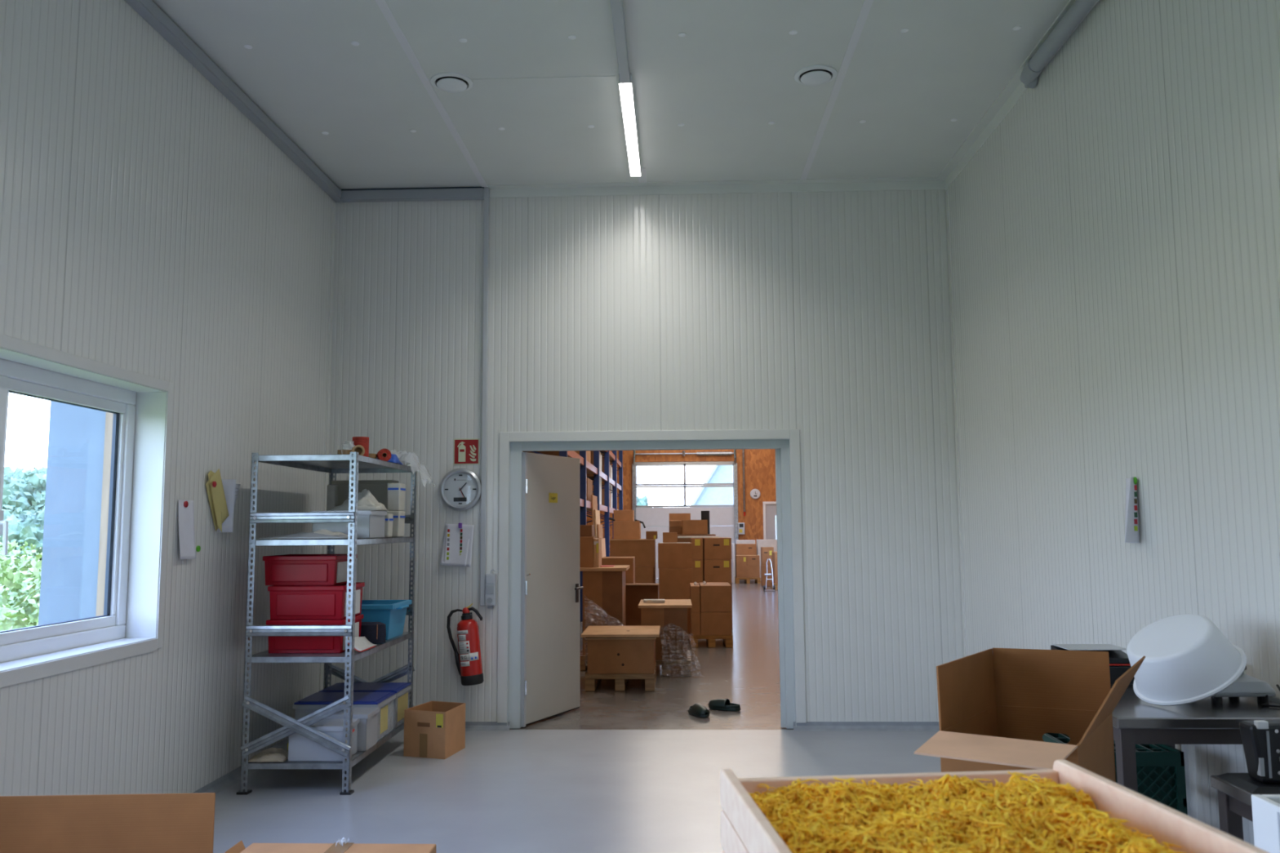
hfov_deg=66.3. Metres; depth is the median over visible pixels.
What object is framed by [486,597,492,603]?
socket
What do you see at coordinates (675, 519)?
carton
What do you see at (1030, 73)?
pipe
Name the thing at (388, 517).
pack
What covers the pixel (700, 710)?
slipper
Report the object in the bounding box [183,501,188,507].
round magnet
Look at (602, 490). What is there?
carton
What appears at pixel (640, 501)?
tree
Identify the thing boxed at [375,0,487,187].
trim
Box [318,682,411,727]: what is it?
lidded box
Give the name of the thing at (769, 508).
door
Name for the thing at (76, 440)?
panel
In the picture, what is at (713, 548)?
carton
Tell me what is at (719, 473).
gabled building
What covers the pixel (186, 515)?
note
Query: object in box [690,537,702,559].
carton
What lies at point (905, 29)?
cap
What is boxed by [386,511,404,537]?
pack
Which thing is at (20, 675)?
trim
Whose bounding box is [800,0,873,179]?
trim
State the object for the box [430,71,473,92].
ceiling vent
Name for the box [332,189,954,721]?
wall
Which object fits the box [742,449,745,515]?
pipe
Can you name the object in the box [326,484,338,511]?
carton
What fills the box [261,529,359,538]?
sheets
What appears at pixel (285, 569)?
crate
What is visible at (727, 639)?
pallet
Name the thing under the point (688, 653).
film
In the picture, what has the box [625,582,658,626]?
carton
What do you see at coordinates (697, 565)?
carton
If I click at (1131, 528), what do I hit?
brochure
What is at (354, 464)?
shelving unit
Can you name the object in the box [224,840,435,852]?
carton
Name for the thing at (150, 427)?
window reveal
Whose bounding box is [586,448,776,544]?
wall
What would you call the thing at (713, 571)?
carton
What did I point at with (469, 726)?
baseboard
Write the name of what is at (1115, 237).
wall
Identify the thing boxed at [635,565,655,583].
carton
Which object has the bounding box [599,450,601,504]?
wrapped bundle
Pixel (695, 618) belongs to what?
carton
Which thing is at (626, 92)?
diffuser
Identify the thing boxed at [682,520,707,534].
carton
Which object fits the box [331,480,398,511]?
carton
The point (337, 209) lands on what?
trim
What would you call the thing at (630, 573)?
carton
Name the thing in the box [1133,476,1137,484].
round magnet
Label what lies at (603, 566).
print
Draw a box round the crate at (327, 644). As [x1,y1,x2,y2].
[266,614,363,653]
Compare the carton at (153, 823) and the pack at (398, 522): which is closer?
the carton at (153, 823)
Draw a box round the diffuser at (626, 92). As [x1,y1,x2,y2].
[618,83,640,176]
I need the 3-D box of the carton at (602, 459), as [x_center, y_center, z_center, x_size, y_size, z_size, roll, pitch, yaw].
[-1.167,0.952,21.974,0.900,0.401,1.400,-1,-6,2]
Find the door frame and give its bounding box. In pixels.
[506,439,795,728]
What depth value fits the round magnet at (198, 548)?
5.30 m
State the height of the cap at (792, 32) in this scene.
0.006 m
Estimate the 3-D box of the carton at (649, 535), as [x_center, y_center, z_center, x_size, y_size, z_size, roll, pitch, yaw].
[0.161,1.481,13.371,0.150,0.104,0.302,-1,-6,2]
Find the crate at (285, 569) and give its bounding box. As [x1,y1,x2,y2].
[262,554,357,585]
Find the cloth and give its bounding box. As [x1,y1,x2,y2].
[248,747,288,762]
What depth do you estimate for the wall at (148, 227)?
5.04 m
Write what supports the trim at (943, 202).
attached to the wall at (818, 314)
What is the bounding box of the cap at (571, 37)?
[568,35,576,39]
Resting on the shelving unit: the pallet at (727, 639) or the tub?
the tub
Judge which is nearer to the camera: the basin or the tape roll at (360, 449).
the basin
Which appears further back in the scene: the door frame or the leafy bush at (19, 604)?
the leafy bush at (19, 604)
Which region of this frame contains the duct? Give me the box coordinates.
[124,0,489,605]
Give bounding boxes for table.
[1110,686,1279,792]
[1210,775,1279,841]
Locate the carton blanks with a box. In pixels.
[591,494,605,557]
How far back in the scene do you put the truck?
22.18 m
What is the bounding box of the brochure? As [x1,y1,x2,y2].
[1124,477,1140,542]
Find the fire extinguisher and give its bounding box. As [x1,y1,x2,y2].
[446,603,484,685]
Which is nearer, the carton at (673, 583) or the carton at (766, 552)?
the carton at (673, 583)
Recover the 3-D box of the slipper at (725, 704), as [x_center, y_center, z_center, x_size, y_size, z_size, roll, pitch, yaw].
[0.673,2.213,7.817,0.273,0.082,0.106,-4,-7,30]
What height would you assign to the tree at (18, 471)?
7.144 m
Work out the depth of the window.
4.62 m
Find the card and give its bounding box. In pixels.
[347,636,376,652]
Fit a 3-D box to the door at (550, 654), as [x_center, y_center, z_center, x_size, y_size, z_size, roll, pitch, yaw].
[-0.690,1.226,7.607,0.169,2.005,0.825,-3,-7,26]
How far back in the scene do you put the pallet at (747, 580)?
24.96 m
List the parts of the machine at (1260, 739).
foot plate, plate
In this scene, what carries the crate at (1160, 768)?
on the crate
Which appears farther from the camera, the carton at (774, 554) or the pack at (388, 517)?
the carton at (774, 554)
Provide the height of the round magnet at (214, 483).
0.034 m
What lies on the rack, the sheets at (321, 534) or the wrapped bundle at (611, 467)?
the wrapped bundle at (611, 467)
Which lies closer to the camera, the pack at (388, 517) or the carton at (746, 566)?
the pack at (388, 517)
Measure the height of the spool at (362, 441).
0.142 m
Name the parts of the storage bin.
panel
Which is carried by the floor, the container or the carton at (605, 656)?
the container
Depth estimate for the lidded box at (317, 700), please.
6.07 m
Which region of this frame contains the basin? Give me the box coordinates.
[1126,613,1246,706]
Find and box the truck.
[763,559,775,591]
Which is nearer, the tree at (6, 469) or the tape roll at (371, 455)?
the tape roll at (371, 455)
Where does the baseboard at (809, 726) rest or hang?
attached to the wall at (818, 314)
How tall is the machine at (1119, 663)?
0.136 m
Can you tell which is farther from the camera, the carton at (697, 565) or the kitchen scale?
the carton at (697, 565)
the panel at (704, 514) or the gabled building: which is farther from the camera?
the gabled building
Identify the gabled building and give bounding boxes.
[690,465,777,539]
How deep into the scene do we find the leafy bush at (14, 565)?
11.02 m
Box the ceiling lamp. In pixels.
[609,0,640,176]
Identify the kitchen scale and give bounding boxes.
[1210,666,1279,707]
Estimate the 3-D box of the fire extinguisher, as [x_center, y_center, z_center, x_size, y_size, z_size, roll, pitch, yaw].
[-1.241,1.565,7.070,0.250,0.578,0.189,-4,-7,30]
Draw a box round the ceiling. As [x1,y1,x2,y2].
[151,0,1069,190]
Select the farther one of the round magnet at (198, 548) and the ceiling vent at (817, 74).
the ceiling vent at (817, 74)
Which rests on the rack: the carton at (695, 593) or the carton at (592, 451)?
the carton at (592, 451)
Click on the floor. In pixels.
(511, 791)
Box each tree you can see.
[0,500,44,560]
[1,471,46,515]
[4,466,44,478]
[4,467,41,481]
[23,466,46,474]
[636,495,662,507]
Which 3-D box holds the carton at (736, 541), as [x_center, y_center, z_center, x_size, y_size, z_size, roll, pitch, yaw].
[2.834,3.589,26.286,0.500,1.081,0.400,-1,-6,2]
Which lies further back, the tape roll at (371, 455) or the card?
the tape roll at (371, 455)
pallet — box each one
[580,648,587,671]
[585,662,656,691]
[655,650,691,675]
[689,628,733,647]
[734,576,760,583]
[770,582,777,590]
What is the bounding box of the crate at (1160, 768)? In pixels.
[1042,733,1187,815]
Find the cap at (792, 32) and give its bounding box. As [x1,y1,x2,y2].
[789,30,797,35]
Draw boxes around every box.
[288,718,359,761]
[293,692,395,737]
[308,707,379,751]
[310,510,386,537]
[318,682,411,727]
[737,522,744,534]
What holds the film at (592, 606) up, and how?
attached to the carton at (605, 656)
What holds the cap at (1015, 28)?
attached to the ceiling
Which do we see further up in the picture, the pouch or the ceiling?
the ceiling
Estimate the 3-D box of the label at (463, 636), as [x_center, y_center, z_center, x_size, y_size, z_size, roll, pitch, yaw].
[-1.256,1.533,6.987,0.080,0.142,0.023,-1,-6,2]
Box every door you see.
[520,452,583,727]
[631,449,738,578]
[762,501,776,539]
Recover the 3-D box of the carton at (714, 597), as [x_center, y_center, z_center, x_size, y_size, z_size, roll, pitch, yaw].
[0.935,2.122,12.222,0.372,0.315,0.700,-1,-6,2]
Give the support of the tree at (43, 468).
on the ground
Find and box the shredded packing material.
[747,771,1183,852]
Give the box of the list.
[440,523,474,566]
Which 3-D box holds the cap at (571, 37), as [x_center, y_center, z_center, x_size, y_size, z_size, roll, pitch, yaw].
[-0.359,-2.061,5.196,0.042,0.006,0.042,-1,-6,2]
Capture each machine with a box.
[1050,644,1134,686]
[1217,719,1279,792]
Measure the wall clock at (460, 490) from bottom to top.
0.316 m
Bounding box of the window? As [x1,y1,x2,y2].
[0,358,136,663]
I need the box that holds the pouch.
[360,622,386,644]
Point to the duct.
(148, 10)
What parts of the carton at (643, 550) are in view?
lid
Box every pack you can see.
[384,513,393,537]
[386,483,405,511]
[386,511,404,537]
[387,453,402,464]
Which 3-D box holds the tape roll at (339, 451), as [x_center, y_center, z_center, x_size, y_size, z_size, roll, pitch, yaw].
[-1.756,0.163,5.841,0.090,0.044,0.090,-1,-6,2]
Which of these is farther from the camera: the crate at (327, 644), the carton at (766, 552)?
the carton at (766, 552)
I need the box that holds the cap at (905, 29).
[900,27,908,32]
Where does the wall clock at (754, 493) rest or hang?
attached to the wall at (759, 464)
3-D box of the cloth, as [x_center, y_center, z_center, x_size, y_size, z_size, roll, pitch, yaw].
[-2.072,1.848,5.539,0.205,0.043,0.233,-1,-6,2]
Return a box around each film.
[584,598,625,665]
[659,623,700,676]
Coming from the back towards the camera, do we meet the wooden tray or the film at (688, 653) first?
the film at (688, 653)
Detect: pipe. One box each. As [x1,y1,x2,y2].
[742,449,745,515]
[1020,0,1097,88]
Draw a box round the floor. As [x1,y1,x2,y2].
[213,578,941,852]
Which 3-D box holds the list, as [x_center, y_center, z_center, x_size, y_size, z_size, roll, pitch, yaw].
[-1.342,0.870,7.204,0.239,0.320,0.046,-1,-6,2]
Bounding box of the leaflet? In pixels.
[217,479,240,532]
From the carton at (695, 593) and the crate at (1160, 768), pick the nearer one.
the crate at (1160, 768)
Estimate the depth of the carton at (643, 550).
13.11 m
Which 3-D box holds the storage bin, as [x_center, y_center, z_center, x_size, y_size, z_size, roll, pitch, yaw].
[-1.914,1.032,5.818,0.447,0.190,0.380,-1,-6,2]
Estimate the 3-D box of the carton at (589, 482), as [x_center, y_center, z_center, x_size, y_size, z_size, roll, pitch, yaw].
[-1.329,1.131,17.334,0.900,0.401,1.000,-1,-6,2]
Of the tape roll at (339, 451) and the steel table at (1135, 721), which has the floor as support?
the steel table at (1135, 721)
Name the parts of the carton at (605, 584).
lid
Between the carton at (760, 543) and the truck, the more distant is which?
the carton at (760, 543)
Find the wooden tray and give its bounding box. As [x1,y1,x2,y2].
[720,809,749,852]
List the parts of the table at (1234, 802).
leg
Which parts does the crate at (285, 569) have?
panel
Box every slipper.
[688,703,710,717]
[708,698,740,711]
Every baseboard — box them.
[191,766,257,794]
[401,721,510,730]
[793,721,939,731]
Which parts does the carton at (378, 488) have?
lid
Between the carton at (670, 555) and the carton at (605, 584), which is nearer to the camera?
the carton at (605, 584)
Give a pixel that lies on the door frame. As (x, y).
(781, 446)
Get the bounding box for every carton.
[0,792,215,852]
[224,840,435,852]
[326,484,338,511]
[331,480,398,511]
[403,701,465,759]
[573,450,591,463]
[579,524,594,537]
[579,536,596,567]
[579,564,629,655]
[586,457,609,477]
[586,474,586,500]
[586,477,592,502]
[587,639,655,674]
[591,450,593,465]
[592,488,610,507]
[601,556,635,583]
[608,517,645,539]
[609,538,655,566]
[613,510,634,520]
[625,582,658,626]
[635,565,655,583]
[638,599,692,660]
[645,531,657,538]
[657,542,692,568]
[658,568,693,639]
[662,532,677,542]
[669,513,690,534]
[677,533,715,581]
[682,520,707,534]
[689,582,700,613]
[689,608,700,635]
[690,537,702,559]
[692,560,702,583]
[698,581,733,630]
[699,582,731,612]
[700,611,731,635]
[702,537,731,559]
[702,558,731,582]
[735,540,755,581]
[735,543,756,555]
[735,555,759,577]
[756,539,777,577]
[760,546,773,565]
[760,564,772,586]
[771,551,777,583]
[914,648,1145,782]
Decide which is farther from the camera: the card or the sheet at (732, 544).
the sheet at (732, 544)
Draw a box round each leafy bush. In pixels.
[0,540,42,569]
[0,549,42,588]
[0,558,41,631]
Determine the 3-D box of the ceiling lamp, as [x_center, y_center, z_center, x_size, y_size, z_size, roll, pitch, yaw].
[-0.193,-2.295,2.623,0.076,0.067,8.990,-1,-6,2]
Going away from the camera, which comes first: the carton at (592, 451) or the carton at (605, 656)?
the carton at (605, 656)
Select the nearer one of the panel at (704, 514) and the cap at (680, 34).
the cap at (680, 34)
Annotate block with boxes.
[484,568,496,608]
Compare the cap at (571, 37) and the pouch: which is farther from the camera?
the pouch
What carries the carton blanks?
on the floor
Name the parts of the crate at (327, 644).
panel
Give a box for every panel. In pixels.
[38,400,106,625]
[701,511,710,533]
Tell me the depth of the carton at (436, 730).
6.26 m
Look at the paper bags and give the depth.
6.13 m
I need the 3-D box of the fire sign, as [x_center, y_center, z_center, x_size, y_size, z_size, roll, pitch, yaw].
[-1.291,0.187,7.295,0.194,0.194,0.006,-1,-6,2]
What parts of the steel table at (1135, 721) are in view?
leg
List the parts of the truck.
frame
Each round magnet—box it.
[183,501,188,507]
[195,545,200,551]
[212,481,216,487]
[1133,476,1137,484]
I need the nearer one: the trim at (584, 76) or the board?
the trim at (584, 76)
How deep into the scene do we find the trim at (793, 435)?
7.20 m
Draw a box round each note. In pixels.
[177,499,195,559]
[205,468,228,532]
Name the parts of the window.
handle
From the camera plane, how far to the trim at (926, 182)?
7.42 m
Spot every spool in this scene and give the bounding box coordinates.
[351,436,368,457]
[377,448,391,461]
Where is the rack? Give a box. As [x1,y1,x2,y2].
[523,450,622,621]
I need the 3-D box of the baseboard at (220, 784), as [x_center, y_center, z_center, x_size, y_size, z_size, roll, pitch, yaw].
[-2.472,1.673,2.221,0.045,0.056,9.779,-1,-6,2]
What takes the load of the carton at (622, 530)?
on the carton at (643, 550)
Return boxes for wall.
[0,0,335,795]
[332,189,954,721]
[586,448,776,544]
[946,0,1279,845]
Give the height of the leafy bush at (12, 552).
1.889 m
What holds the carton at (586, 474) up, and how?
on the rack
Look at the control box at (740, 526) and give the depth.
27.65 m
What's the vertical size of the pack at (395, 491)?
0.181 m
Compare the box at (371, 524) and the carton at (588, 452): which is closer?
the box at (371, 524)
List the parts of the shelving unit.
post, rail, rail, shelf, shelf, post, shelf, shelf, post, rail, rail, post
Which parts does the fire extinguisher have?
lever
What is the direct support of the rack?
on the floor
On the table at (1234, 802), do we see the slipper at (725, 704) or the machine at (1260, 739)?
the machine at (1260, 739)
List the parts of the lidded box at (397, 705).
lid, lid panel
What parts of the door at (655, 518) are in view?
guide rail, gate panel, gate panel, gate panel, gate panel, guide rail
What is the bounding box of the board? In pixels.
[677,536,719,537]
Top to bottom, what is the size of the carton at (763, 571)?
0.501 m
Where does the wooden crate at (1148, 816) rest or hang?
on the wooden tray
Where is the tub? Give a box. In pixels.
[360,600,411,639]
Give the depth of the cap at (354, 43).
5.24 m
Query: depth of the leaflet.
5.58 m
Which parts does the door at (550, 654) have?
handle plate, lever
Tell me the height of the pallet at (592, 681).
0.144 m
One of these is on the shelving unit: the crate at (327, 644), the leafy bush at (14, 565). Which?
the crate at (327, 644)
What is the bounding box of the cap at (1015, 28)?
[1012,26,1021,30]
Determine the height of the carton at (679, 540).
1.331 m
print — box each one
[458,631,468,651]
[600,564,615,567]
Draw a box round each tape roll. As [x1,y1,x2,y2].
[337,449,352,454]
[351,444,364,455]
[368,453,377,458]
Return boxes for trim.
[0,333,173,688]
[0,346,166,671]
[319,200,343,691]
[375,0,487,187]
[429,75,615,81]
[488,176,946,197]
[497,429,806,723]
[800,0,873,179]
[936,189,967,660]
[937,0,1098,190]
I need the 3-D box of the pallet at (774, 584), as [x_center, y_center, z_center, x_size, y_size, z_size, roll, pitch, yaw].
[3.311,3.693,22.738,0.500,0.144,0.800,-1,-6,2]
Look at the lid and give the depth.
8.87 m
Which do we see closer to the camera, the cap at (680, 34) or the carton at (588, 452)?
the cap at (680, 34)
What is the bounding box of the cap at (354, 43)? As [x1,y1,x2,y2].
[351,41,359,45]
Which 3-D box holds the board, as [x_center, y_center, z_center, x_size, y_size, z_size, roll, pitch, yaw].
[0.848,1.605,14.239,0.600,0.022,0.400,-1,-6,2]
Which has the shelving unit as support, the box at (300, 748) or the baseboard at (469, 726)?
the box at (300, 748)
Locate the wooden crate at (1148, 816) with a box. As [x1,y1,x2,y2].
[720,760,1268,852]
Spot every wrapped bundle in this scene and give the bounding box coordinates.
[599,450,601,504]
[608,465,612,507]
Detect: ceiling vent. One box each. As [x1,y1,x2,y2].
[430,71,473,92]
[794,64,837,85]
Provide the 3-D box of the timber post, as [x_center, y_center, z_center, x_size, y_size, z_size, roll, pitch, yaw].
[-2.885,0.546,5.385,0.096,3.450,0.110,-1,-6,2]
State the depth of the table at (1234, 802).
2.86 m
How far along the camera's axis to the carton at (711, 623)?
11.85 m
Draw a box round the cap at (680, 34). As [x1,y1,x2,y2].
[678,32,686,36]
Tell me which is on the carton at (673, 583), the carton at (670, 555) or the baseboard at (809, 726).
the carton at (670, 555)
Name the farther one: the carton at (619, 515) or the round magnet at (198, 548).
the carton at (619, 515)
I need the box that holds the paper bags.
[329,488,388,511]
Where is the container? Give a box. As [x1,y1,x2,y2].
[1251,794,1279,852]
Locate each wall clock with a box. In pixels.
[439,467,480,511]
[750,488,759,498]
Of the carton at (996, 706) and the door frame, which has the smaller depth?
the carton at (996, 706)
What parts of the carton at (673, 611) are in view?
lid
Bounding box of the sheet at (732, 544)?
[731,543,734,583]
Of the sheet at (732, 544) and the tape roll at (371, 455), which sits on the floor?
the sheet at (732, 544)
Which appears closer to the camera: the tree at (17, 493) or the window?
the window
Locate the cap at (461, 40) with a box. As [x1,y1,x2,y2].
[459,38,466,42]
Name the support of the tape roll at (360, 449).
on the shelving unit
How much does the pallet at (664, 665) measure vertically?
0.144 m
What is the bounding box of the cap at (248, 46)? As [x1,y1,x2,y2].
[244,44,252,48]
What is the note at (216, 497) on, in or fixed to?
attached to the wall at (148, 227)
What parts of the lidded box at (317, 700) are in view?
lid, lid panel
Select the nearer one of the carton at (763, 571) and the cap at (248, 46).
the cap at (248, 46)
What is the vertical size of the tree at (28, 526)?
4.728 m
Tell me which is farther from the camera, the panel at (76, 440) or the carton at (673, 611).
the carton at (673, 611)
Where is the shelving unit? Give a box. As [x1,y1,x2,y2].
[236,452,416,795]
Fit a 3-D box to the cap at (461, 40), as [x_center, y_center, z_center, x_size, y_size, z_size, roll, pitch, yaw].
[-0.942,-2.054,5.222,0.042,0.006,0.042,-1,-6,2]
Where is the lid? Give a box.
[581,626,660,639]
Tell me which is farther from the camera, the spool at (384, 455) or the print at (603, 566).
the print at (603, 566)
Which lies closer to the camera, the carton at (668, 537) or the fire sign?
the fire sign
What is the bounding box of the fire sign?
[453,438,479,464]
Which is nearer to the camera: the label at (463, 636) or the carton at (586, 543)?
the label at (463, 636)
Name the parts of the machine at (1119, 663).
lid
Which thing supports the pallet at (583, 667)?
on the floor
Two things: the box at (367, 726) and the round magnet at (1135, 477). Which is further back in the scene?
the box at (367, 726)
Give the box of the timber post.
[95,412,113,616]
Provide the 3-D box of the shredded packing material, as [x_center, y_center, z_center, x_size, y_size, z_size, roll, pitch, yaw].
[0.403,0.487,1.146,0.488,0.051,0.582,0,-6,-5]

